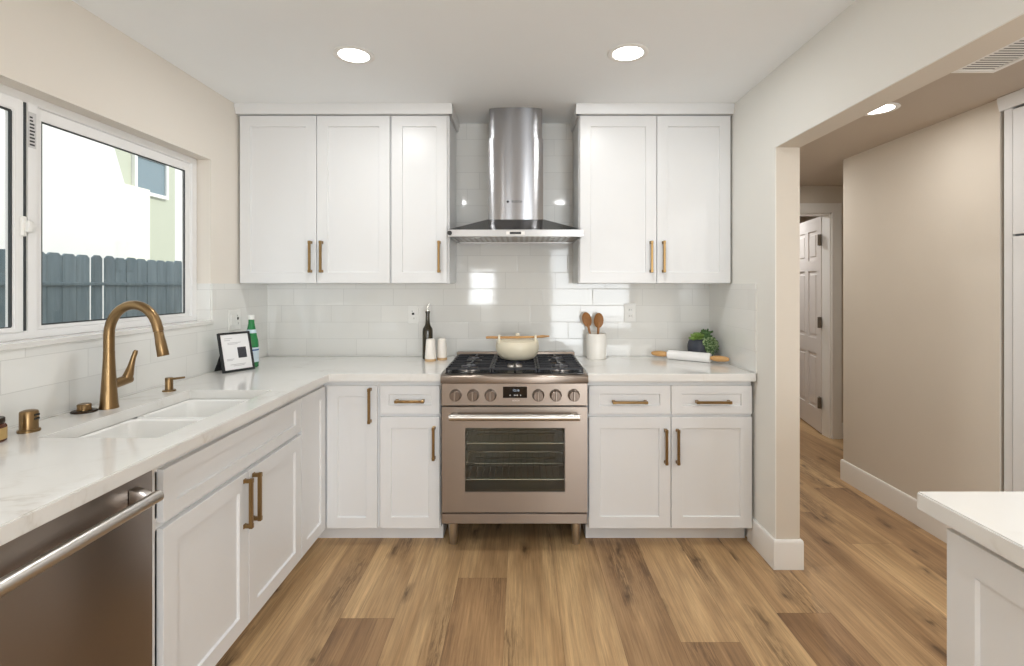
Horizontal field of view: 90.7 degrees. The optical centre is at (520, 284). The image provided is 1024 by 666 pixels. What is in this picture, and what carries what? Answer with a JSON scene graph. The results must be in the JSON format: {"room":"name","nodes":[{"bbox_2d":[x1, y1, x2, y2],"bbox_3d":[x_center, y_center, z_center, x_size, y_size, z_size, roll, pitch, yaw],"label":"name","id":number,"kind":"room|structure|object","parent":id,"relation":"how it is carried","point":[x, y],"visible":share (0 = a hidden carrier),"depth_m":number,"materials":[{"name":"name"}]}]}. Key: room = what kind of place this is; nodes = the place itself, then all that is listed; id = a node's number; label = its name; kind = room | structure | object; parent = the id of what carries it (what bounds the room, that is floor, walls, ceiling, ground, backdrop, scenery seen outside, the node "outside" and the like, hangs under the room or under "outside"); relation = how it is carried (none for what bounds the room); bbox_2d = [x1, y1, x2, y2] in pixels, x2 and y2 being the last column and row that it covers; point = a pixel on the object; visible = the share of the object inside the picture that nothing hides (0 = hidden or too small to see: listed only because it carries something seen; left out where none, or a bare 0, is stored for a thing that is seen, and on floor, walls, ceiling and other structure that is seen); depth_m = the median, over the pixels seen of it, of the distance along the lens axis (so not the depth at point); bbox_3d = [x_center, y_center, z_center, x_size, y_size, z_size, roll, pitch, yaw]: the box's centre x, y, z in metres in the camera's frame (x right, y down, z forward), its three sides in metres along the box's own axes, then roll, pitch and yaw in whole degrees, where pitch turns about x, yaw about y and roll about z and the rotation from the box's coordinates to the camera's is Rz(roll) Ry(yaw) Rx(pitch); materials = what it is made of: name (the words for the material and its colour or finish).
{"room":"kitchen","nodes":[
{"label":"kitchen","id":0,"kind":"room"},
{"bbox_2d":[0,0,259,428],"bbox_3d":[-1.707,0.164,0.015,0.102,2.426,6.870,0,0,0],"label":"wall","id":1,"kind":"structure","parent":0,"point":[60,53],"depth_m":2.17,"materials":[{"name":"paint"}]},
{"bbox_2d":[0,84,196,341],"bbox_3d":[-1.728,-0.240,1.778,0.056,0.858,1.836,0,0,0],"label":"window","id":2,"kind":"structure","parent":1,"relation":"in","point":[25,114],"depth_m":1.80,"materials":[{"name":"plastic"}]},
{"bbox_2d":[30,116,34,145],"bbox_3d":[-1.724,-0.542,1.786,0.001,0.102,0.019,0,0,0],"label":"vent","id":3,"kind":"object","parent":2,"relation":"attached to","point":[32,118],"depth_m":1.79,"materials":[{"name":"white plastic"}]},
{"bbox_2d":[0,320,213,350],"bbox_3d":[-1.699,0.199,1.766,0.118,0.020,1.872,0,0,0],"label":"windowsill","id":4,"kind":"object","parent":1,"relation":"attached to","point":[43,341],"visible":0.83,"depth_m":1.91,"materials":[{"name":"stone"}]},
{"bbox_2d":[0,284,267,428],"bbox_3d":[-1.652,0.228,1.550,0.008,0.471,3.500,0,0,0],"label":"backsplash","id":5,"kind":"structure","parent":1,"relation":"attached to","point":[52,380],"depth_m":2.07,"materials":[{"name":"tile"}]},
{"bbox_2d":[228,309,240,330],"bbox_3d":[-1.643,0.199,2.905,0.010,0.116,0.118,0,0,0],"label":"wall outlet","id":6,"kind":"object","parent":5,"relation":"attached to","point":[234,316],"visible":1,"depth_m":2.90,"materials":[{"name":"white plastic"}]},
{"bbox_2d":[236,314,238,324],"bbox_3d":[-1.641,0.199,2.931,0.003,0.066,0.033,0,0,0],"label":"socket","id":7,"kind":"object","parent":6,"relation":"attached to","point":[237,315],"depth_m":2.93,"materials":[{"name":"white plastic"}]},
{"bbox_2d":[197,283,210,319],"bbox_3d":[-1.696,0.095,2.700,0.080,0.205,0.007,0,0,0],"label":"backsplash","id":8,"kind":"structure","parent":1,"relation":"attached to","point":[203,289],"depth_m":2.70,"materials":[{"name":"tile"}]},
{"bbox_2d":[72,0,855,123],"bbox_3d":[-0.231,-1.149,0.000,3.170,0.200,6.840,0,0,0],"label":"ceiling","id":9,"kind":"structure","parent":0,"point":[477,57],"depth_m":2.22,"materials":[{"name":"paint"}]},
{"bbox_2d":[332,46,374,63],"bbox_3d":[-0.762,-1.046,2.307,0.184,0.006,0.184,0,0,0],"label":"recessed light","id":10,"kind":"object","parent":9,"relation":"in","point":[348,54],"visible":1,"depth_m":2.30,"materials":[{"name":"paint"}]},
{"bbox_2d":[338,49,368,61],"bbox_3d":[-0.762,-1.047,2.307,0.135,0.003,0.135,0,0,0],"label":"diffuser","id":11,"kind":"object","parent":10,"relation":"attached to","point":[345,55],"depth_m":2.30,"materials":[{"name":"white plastic"}]},
{"bbox_2d":[607,43,648,62],"bbox_3d":[0.483,-1.046,2.287,0.184,0.006,0.184,0,0,0],"label":"recessed light","id":12,"kind":"object","parent":9,"relation":"in","point":[631,52],"visible":1,"depth_m":2.28,"materials":[{"name":"paint"}]},
{"bbox_2d":[613,47,642,59],"bbox_3d":[0.483,-1.047,2.287,0.135,0.003,0.135,0,0,0],"label":"diffuser","id":13,"kind":"object","parent":12,"relation":"attached to","point":[619,53],"depth_m":2.28,"materials":[{"name":"white plastic"}]},
{"bbox_2d":[215,418,946,665],"bbox_3d":[1.187,1.437,1.689,6.156,0.120,13.362,0,0,0],"label":"floor","id":14,"kind":"structure","parent":0,"point":[871,588],"depth_m":2.22,"materials":[{"name":"brown wood"}]},
{"bbox_2d":[0,470,163,665],"bbox_3d":[-1.278,0.943,1.107,0.643,0.868,0.602,0,0,0],"label":"dishwasher","id":15,"kind":"object","parent":14,"relation":"on","point":[76,587],"visible":0.89,"depth_m":1.18,"materials":[{"name":"metal"}]},
{"bbox_2d":[132,398,300,665],"bbox_3d":[-1.297,0.940,1.893,0.605,0.874,0.957,0,0,0],"label":"base cabinet","id":16,"kind":"object","parent":14,"relation":"on","point":[226,525],"visible":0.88,"depth_m":1.77,"materials":[{"name":"paint"}]},
{"bbox_2d":[297,381,382,557],"bbox_3d":[-1.176,0.940,2.829,0.848,0.874,0.913,0,0,0],"label":"base cabinet","id":17,"kind":"object","parent":14,"relation":"on","point":[339,433],"visible":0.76,"depth_m":2.66,"materials":[{"name":"paint"}]},
{"bbox_2d":[0,356,455,545],"bbox_3d":[-1.032,0.483,1.735,1.232,0.040,3.110,0,0,0],"label":"countertop","id":18,"kind":"structure","parent":17,"relation":"on","point":[50,472],"depth_m":1.62,"materials":[{"name":"stone"}]},
{"bbox_2d":[0,416,7,442],"bbox_3d":[-1.562,0.428,1.487,0.075,0.070,0.075,0,0,0],"label":"jar","id":19,"kind":"object","parent":18,"relation":"on","point":[3,426],"visible":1,"depth_m":1.49,"materials":[{"name":"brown glass"}]},
{"bbox_2d":[16,409,40,433],"bbox_3d":[-1.556,0.428,1.600,0.057,0.069,0.057,0,0,0],"label":"air gap","id":20,"kind":"object","parent":18,"relation":"on","point":[28,418],"visible":1,"depth_m":1.58,"materials":[{"name":"gold metal"}]},
{"bbox_2d":[70,402,97,413],"bbox_3d":[-1.595,0.448,1.848,0.080,0.030,0.080,0,0,0],"label":"button","id":21,"kind":"object","parent":18,"relation":"on","point":[82,408],"visible":1,"depth_m":1.83,"materials":[{"name":"brown metal"}]},
{"bbox_2d":[98,301,168,409],"bbox_3d":[-1.455,0.261,1.939,0.254,0.404,0.130,0,0,0],"label":"faucet","id":22,"kind":"object","parent":18,"relation":"on","point":[110,382],"visible":1,"depth_m":1.89,"materials":[{"name":"gold metal"}]},
{"bbox_2d":[77,399,249,490],"bbox_3d":[-1.281,0.590,1.883,0.382,0.173,0.716,0,0,0],"label":"sink","id":23,"kind":"object","parent":18,"relation":"in","point":[158,423],"visible":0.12,"depth_m":1.90,"materials":[{"name":"white ceramic"}]},
{"bbox_2d":[162,376,184,391],"bbox_3d":[-1.518,0.432,2.210,0.089,0.062,0.052,0,0,0],"label":"soap dispenser","id":24,"kind":"object","parent":18,"relation":"on","point":[168,380],"visible":1,"depth_m":2.20,"materials":[{"name":"gold metal"}]},
{"bbox_2d":[214,331,254,373],"bbox_3d":[-1.556,0.359,2.739,0.115,0.208,0.175,0,0,29],"label":"picture frame","id":25,"kind":"object","parent":18,"relation":"on","point":[235,348],"visible":1,"depth_m":2.72,"materials":[{"name":"paper"}]},
{"bbox_2d":[237,346,246,357],"bbox_3d":[-1.516,0.365,2.752,0.015,0.056,0.048,0,0,29],"label":"picture","id":26,"kind":"object","parent":25,"relation":"on","point":[241,350],"depth_m":2.75},
{"bbox_2d":[247,315,258,366],"bbox_3d":[-1.525,0.317,2.861,0.077,0.293,0.079,0,0,0],"label":"water bottle","id":27,"kind":"object","parent":18,"relation":"on","point":[251,328],"visible":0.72,"depth_m":2.85,"materials":[{"name":"green glass"}]},
{"bbox_2d":[422,304,432,358],"bbox_3d":[-0.585,0.289,3.172,0.064,0.348,0.064,0,0,0],"label":"oil bottle","id":28,"kind":"object","parent":18,"relation":"on","point":[427,332],"visible":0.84,"depth_m":3.15,"materials":[{"name":"black glass"}]},
{"bbox_2d":[425,338,435,361],"bbox_3d":[-0.551,0.395,3.085,0.068,0.136,0.068,0,0,0],"label":"shaker","id":29,"kind":"object","parent":18,"relation":"on","point":[430,351],"visible":1,"depth_m":3.06,"materials":[{"name":"white stone"}]},
{"bbox_2d":[437,338,446,359],"bbox_3d":[-0.489,0.396,3.135,0.062,0.134,0.062,0,0,0],"label":"shaker","id":30,"kind":"object","parent":18,"relation":"on","point":[442,344],"visible":1,"depth_m":3.11,"materials":[{"name":"white stone"}]},
{"bbox_2d":[379,381,446,537],"bbox_3d":[-0.587,0.940,2.957,0.328,0.874,0.655,0,0,0],"label":"base cabinet","id":31,"kind":"object","parent":14,"relation":"on","point":[410,412],"visible":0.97,"depth_m":2.67,"materials":[{"name":"paint"}]},
{"bbox_2d":[441,351,587,544],"bbox_3d":[-0.034,0.901,2.889,0.757,0.952,0.722,0,0,0],"label":"range","id":32,"kind":"object","parent":14,"relation":"on","point":[514,432],"visible":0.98,"depth_m":2.60,"materials":[{"name":"metal"}]},
{"bbox_2d":[442,406,586,511],"bbox_3d":[-0.034,0.898,2.844,0.749,0.543,0.632,0,0,0],"label":"oven","id":33,"kind":"object","parent":32,"relation":"in","point":[495,458],"depth_m":2.60,"materials":[{"name":"silver glass"}]},
{"bbox_2d":[441,351,587,382],"bbox_3d":[-0.034,0.465,2.919,0.757,0.080,0.662,0,0,0],"label":"cooktop","id":34,"kind":"object","parent":32,"relation":"in","point":[468,366],"depth_m":2.69,"materials":[{"name":"metal"}]},
{"bbox_2d":[496,333,538,360],"bbox_3d":[-0.021,0.357,2.975,0.254,0.150,0.254,0,0,0],"label":"pot","id":35,"kind":"object","parent":32,"relation":"on","point":[522,348],"visible":0.93,"depth_m":2.88,"materials":[{"name":"beige ceramic"}]},
{"bbox_2d":[486,335,548,338],"bbox_3d":[-0.020,0.301,2.930,0.368,0.022,0.017,0,0,0],"label":"wooden spoon","id":36,"kind":"object","parent":35,"relation":"on","point":[538,336],"visible":1,"depth_m":2.92,"materials":[{"name":"brown wood"}]},
{"bbox_2d":[582,381,751,537],"bbox_3d":[0.785,0.940,2.957,0.866,0.874,0.655,0,0,0],"label":"base cabinet","id":37,"kind":"object","parent":14,"relation":"on","point":[666,459],"visible":0.99,"depth_m":2.67,"materials":[{"name":"paint"}]},
{"bbox_2d":[575,356,755,380],"bbox_3d":[0.786,0.483,2.962,0.879,0.040,0.654,0,0,0],"label":"countertop","id":38,"kind":"structure","parent":37,"relation":"on","point":[612,368],"depth_m":2.74,"materials":[{"name":"stone"}]},
{"bbox_2d":[587,332,605,359],"bbox_3d":[0.475,0.384,3.185,0.124,0.159,0.124,0,0,0],"label":"utensil crock","id":39,"kind":"object","parent":38,"relation":"on","point":[596,343],"visible":0.96,"depth_m":3.13,"materials":[{"name":"white ceramic"}]},
{"bbox_2d":[582,312,591,333],"bbox_3d":[0.437,0.309,3.204,0.096,0.272,0.048,0,0,36],"label":"wooden spoon","id":40,"kind":"object","parent":39,"relation":"in","point":[586,318],"visible":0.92,"depth_m":3.21,"materials":[{"name":"brown wood"}]},
{"bbox_2d":[594,313,603,333],"bbox_3d":[0.488,0.311,3.213,0.057,0.268,0.049,0,0,-33],"label":"wooden spoon","id":41,"kind":"object","parent":39,"relation":"in","point":[598,319],"visible":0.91,"depth_m":3.21,"materials":[{"name":"brown wood"}]},
{"bbox_2d":[651,350,728,362],"bbox_3d":[1.022,0.433,3.085,0.474,0.058,0.064,0,0,36],"label":"rolling pin","id":42,"kind":"object","parent":38,"relation":"on","point":[671,354],"visible":1,"depth_m":3.06,"materials":[{"name":"stone"}]},
{"bbox_2d":[687,339,713,355],"bbox_3d":[1.125,0.399,3.165,0.162,0.128,0.162,0,0,0],"label":"pot","id":43,"kind":"object","parent":38,"relation":"on","point":[694,345],"depth_m":3.09,"materials":[{"name":"grey ceramic"}]},
{"bbox_2d":[687,329,718,355],"bbox_3d":[1.123,0.366,3.150,0.168,0.193,0.191,0,0,-4],"label":"potted succulent","id":44,"kind":"object","parent":38,"relation":"on","point":[703,341],"visible":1,"depth_m":3.10,"materials":[{"name":"green plant"}]},
{"bbox_2d":[947,528,1023,665],"bbox_3d":[1.239,0.940,0.447,0.642,0.874,1.294,0,0,0],"label":"base cabinet","id":45,"kind":"object","parent":14,"relation":"on","point":[985,589],"visible":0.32,"depth_m":1.01,"materials":[{"name":"paint"}]},
{"bbox_2d":[917,492,1023,568],"bbox_3d":[1.254,0.483,0.118,0.732,0.040,2.037,0,0,0],"label":"countertop","id":46,"kind":"structure","parent":45,"relation":"on","point":[993,520],"depth_m":1.03,"materials":[{"name":"stone"}]},
{"bbox_2d":[997,88,1023,491],"bbox_3d":[2.581,0.245,1.853,0.638,2.263,1.103,0,0,0],"label":"pantry cabinet","id":47,"kind":"object","parent":14,"relation":"on","point":[1013,116],"visible":0.73,"depth_m":2.34,"materials":[{"name":"paint"}]},
{"bbox_2d":[805,216,819,220],"bbox_3d":[3.760,0.244,1.590,0.120,2.265,10.020,0,0,0],"label":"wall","id":48,"kind":"structure","parent":0,"point":[807,218],"depth_m":6.48,"materials":[{"name":"paint"}]},
{"bbox_2d":[800,186,842,422],"bbox_3d":[2.450,0.244,4.600,2.500,2.265,0.120,0,0,0],"label":"wall","id":49,"kind":"structure","parent":0,"point":[808,194],"depth_m":4.54,"materials":[{"name":"paint"}]},
{"bbox_2d":[800,216,821,432],"bbox_3d":[2.840,0.365,5.022,0.065,2.000,0.770,0,0,11],"label":"door","id":50,"kind":"structure","parent":49,"relation":"in","point":[810,230],"depth_m":4.93,"materials":[{"name":"paint"}]},
{"bbox_2d":[800,203,841,438],"bbox_3d":[2.395,0.323,4.591,0.940,2.108,0.138,0,0,0],"label":"door frame","id":51,"kind":"structure","parent":49,"relation":"attached to","point":[831,213],"depth_m":4.52,"materials":[{"name":"paint"}]},
{"bbox_2d":[725,0,1023,538],"bbox_3d":[1.294,0.164,0.000,0.120,2.426,6.600,0,0,0],"label":"wall","id":52,"kind":"structure","parent":0,"point":[870,46],"depth_m":2.46,"materials":[{"name":"paint"}]},
{"bbox_2d":[710,283,756,373],"bbox_3d":[1.230,0.228,2.973,0.008,0.471,0.654,0,0,0],"label":"backsplash","id":53,"kind":"structure","parent":52,"relation":"attached to","point":[733,307],"depth_m":2.88,"materials":[{"name":"tile"}]},
{"bbox_2d":[747,517,803,569],"bbox_3d":[1.294,1.306,2.933,0.146,0.142,0.975,0,0,0],"label":"baseboard","id":54,"kind":"structure","parent":52,"relation":"attached to","point":[780,554],"depth_m":2.45,"materials":[{"name":"paint"}]},
{"bbox_2d":[800,59,1023,216],"bbox_3d":[2.587,-1.038,1.650,2.466,0.300,10.140,0,0,0],"label":"ceiling","id":55,"kind":"structure","parent":0,"point":[953,94],"depth_m":2.71,"materials":[{"name":"paint"}]},
{"bbox_2d":[865,102,900,115],"bbox_3d":[1.800,-0.885,2.550,0.184,0.006,0.184,0,0,0],"label":"recessed light","id":56,"kind":"object","parent":55,"relation":"in","point":[892,106],"visible":0.51,"depth_m":2.55,"materials":[{"name":"paint"}]},
{"bbox_2d":[869,105,894,113],"bbox_3d":[1.800,-0.886,2.550,0.135,0.003,0.135,0,0,0],"label":"diffuser","id":57,"kind":"object","parent":56,"relation":"attached to","point":[887,108],"depth_m":2.55,"materials":[{"name":"white plastic"}]},
{"bbox_2d":[952,37,1023,72],"bbox_3d":[1.870,-0.884,1.903,0.190,0.007,0.405,0,0,0],"label":"ceiling vent","id":58,"kind":"object","parent":55,"relation":"in","point":[1012,53],"visible":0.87,"depth_m":1.99,"materials":[{"name":"metal"}]},
{"bbox_2d":[843,100,1023,498],"bbox_3d":[2.340,0.244,2.995,0.120,2.265,1.170,0,0,0],"label":"wall","id":59,"kind":"structure","parent":0,"point":[923,209],"depth_m":2.84,"materials":[{"name":"paint"}]},
{"bbox_2d":[840,459,950,542],"bbox_3d":[2.983,1.306,3.006,1.433,0.142,1.173,0,0,0],"label":"baseboard","id":60,"kind":"structure","parent":59,"relation":"attached to","point":[903,504],"depth_m":3.10,"materials":[{"name":"paint"}]},
{"bbox_3d":[-0.128,0.164,3.360,3.056,2.426,0.120,0,0,0],"label":"wall","id":61,"kind":"structure","parent":0,"visible":0},
{"bbox_2d":[240,116,393,283],"bbox_3d":[-1.204,-0.500,3.102,0.882,0.982,0.371,0,0,0],"label":"upper cabinet","id":62,"kind":"object","parent":61,"relation":"attached to","point":[315,191],"visible":0.96,"depth_m":2.96,"materials":[{"name":"paint"}]},
{"bbox_2d":[234,103,459,131],"bbox_3d":[-1.026,-1.021,3.103,1.257,0.056,0.370,0,0,0],"label":"crown molding","id":63,"kind":"structure","parent":61,"relation":"attached to","point":[241,109],"depth_m":2.93,"materials":[{"name":"paint"}]},
{"bbox_2d":[391,116,455,283],"bbox_3d":[-0.591,-0.500,3.102,0.341,0.982,0.371,0,0,0],"label":"upper cabinet","id":64,"kind":"object","parent":61,"relation":"attached to","point":[423,148],"visible":1,"depth_m":2.96,"materials":[{"name":"paint"}]},
{"bbox_2d":[268,124,709,355],"bbox_3d":[-0.211,-0.293,3.295,2.874,1.512,0.010,0,0,0],"label":"backsplash","id":65,"kind":"structure","parent":61,"relation":"attached to","point":[502,289],"depth_m":3.29,"materials":[{"name":"tile"}]},
{"bbox_2d":[408,306,418,323],"bbox_3d":[-0.700,0.193,3.285,0.068,0.116,0.010,0,0,0],"label":"wall outlet","id":66,"kind":"object","parent":65,"relation":"attached to","point":[413,311],"visible":1,"depth_m":3.28,"materials":[{"name":"white plastic"}]},
{"bbox_2d":[411,310,415,319],"bbox_3d":[-0.700,0.193,3.283,0.033,0.066,0.003,0,0,0],"label":"socket","id":67,"kind":"object","parent":66,"relation":"attached to","point":[413,312],"depth_m":3.28,"materials":[{"name":"white plastic"}]},
{"bbox_2d":[624,304,635,321],"bbox_3d":[0.708,0.181,3.286,0.076,0.120,0.008,0,0,0],"label":"wall outlet","id":68,"kind":"object","parent":65,"relation":"attached to","point":[629,309],"visible":1,"depth_m":3.28,"materials":[{"name":"white plastic"}]},
{"bbox_2d":[447,107,582,242],"bbox_3d":[-0.032,-0.659,3.053,0.758,0.778,0.473,0,0,0],"label":"range hood","id":69,"kind":"object","parent":61,"relation":"attached to","point":[515,141],"visible":1,"depth_m":2.98,"materials":[{"name":"metal"}]},
{"bbox_2d":[573,116,730,283],"bbox_3d":[0.782,-0.500,3.102,0.888,0.982,0.371,0,0,0],"label":"upper cabinet","id":70,"kind":"object","parent":61,"relation":"attached to","point":[652,194],"visible":1,"depth_m":2.96,"materials":[{"name":"paint"}]},
{"bbox_2d":[570,103,734,131],"bbox_3d":[0.775,-1.021,3.103,0.915,0.056,0.370,0,0,0],"label":"crown molding","id":71,"kind":"structure","parent":70,"relation":"attached to","point":[581,109],"depth_m":2.93,"materials":[{"name":"paint"}]},
{"label":"outside","id":72,"kind":"structure","parent":0,"visible":0},
{"bbox_3d":[-20.908,1.702,7.500,38.184,0.150,65.000,0,0,0],"label":"ground","id":73,"kind":"structure","parent":72,"visible":0},
{"bbox_2d":[0,108,181,319],"bbox_3d":[-8.300,-1.998,12.000,4.600,7.250,36.000,0,0,0],"label":"house","id":74,"kind":"structure","parent":73,"relation":"on","point":[100,199],"depth_m":7.25,"materials":[{"name":"white paint"}]},
{"bbox_2d":[0,249,181,327],"bbox_3d":[-3.803,0.679,5.211,0.041,1.896,8.022,0,0,0],"label":"fence","id":75,"kind":"object","parent":73,"relation":"on","point":[66,283],"visible":0.16,"depth_m":4.55,"materials":[{"name":"grey wood"}]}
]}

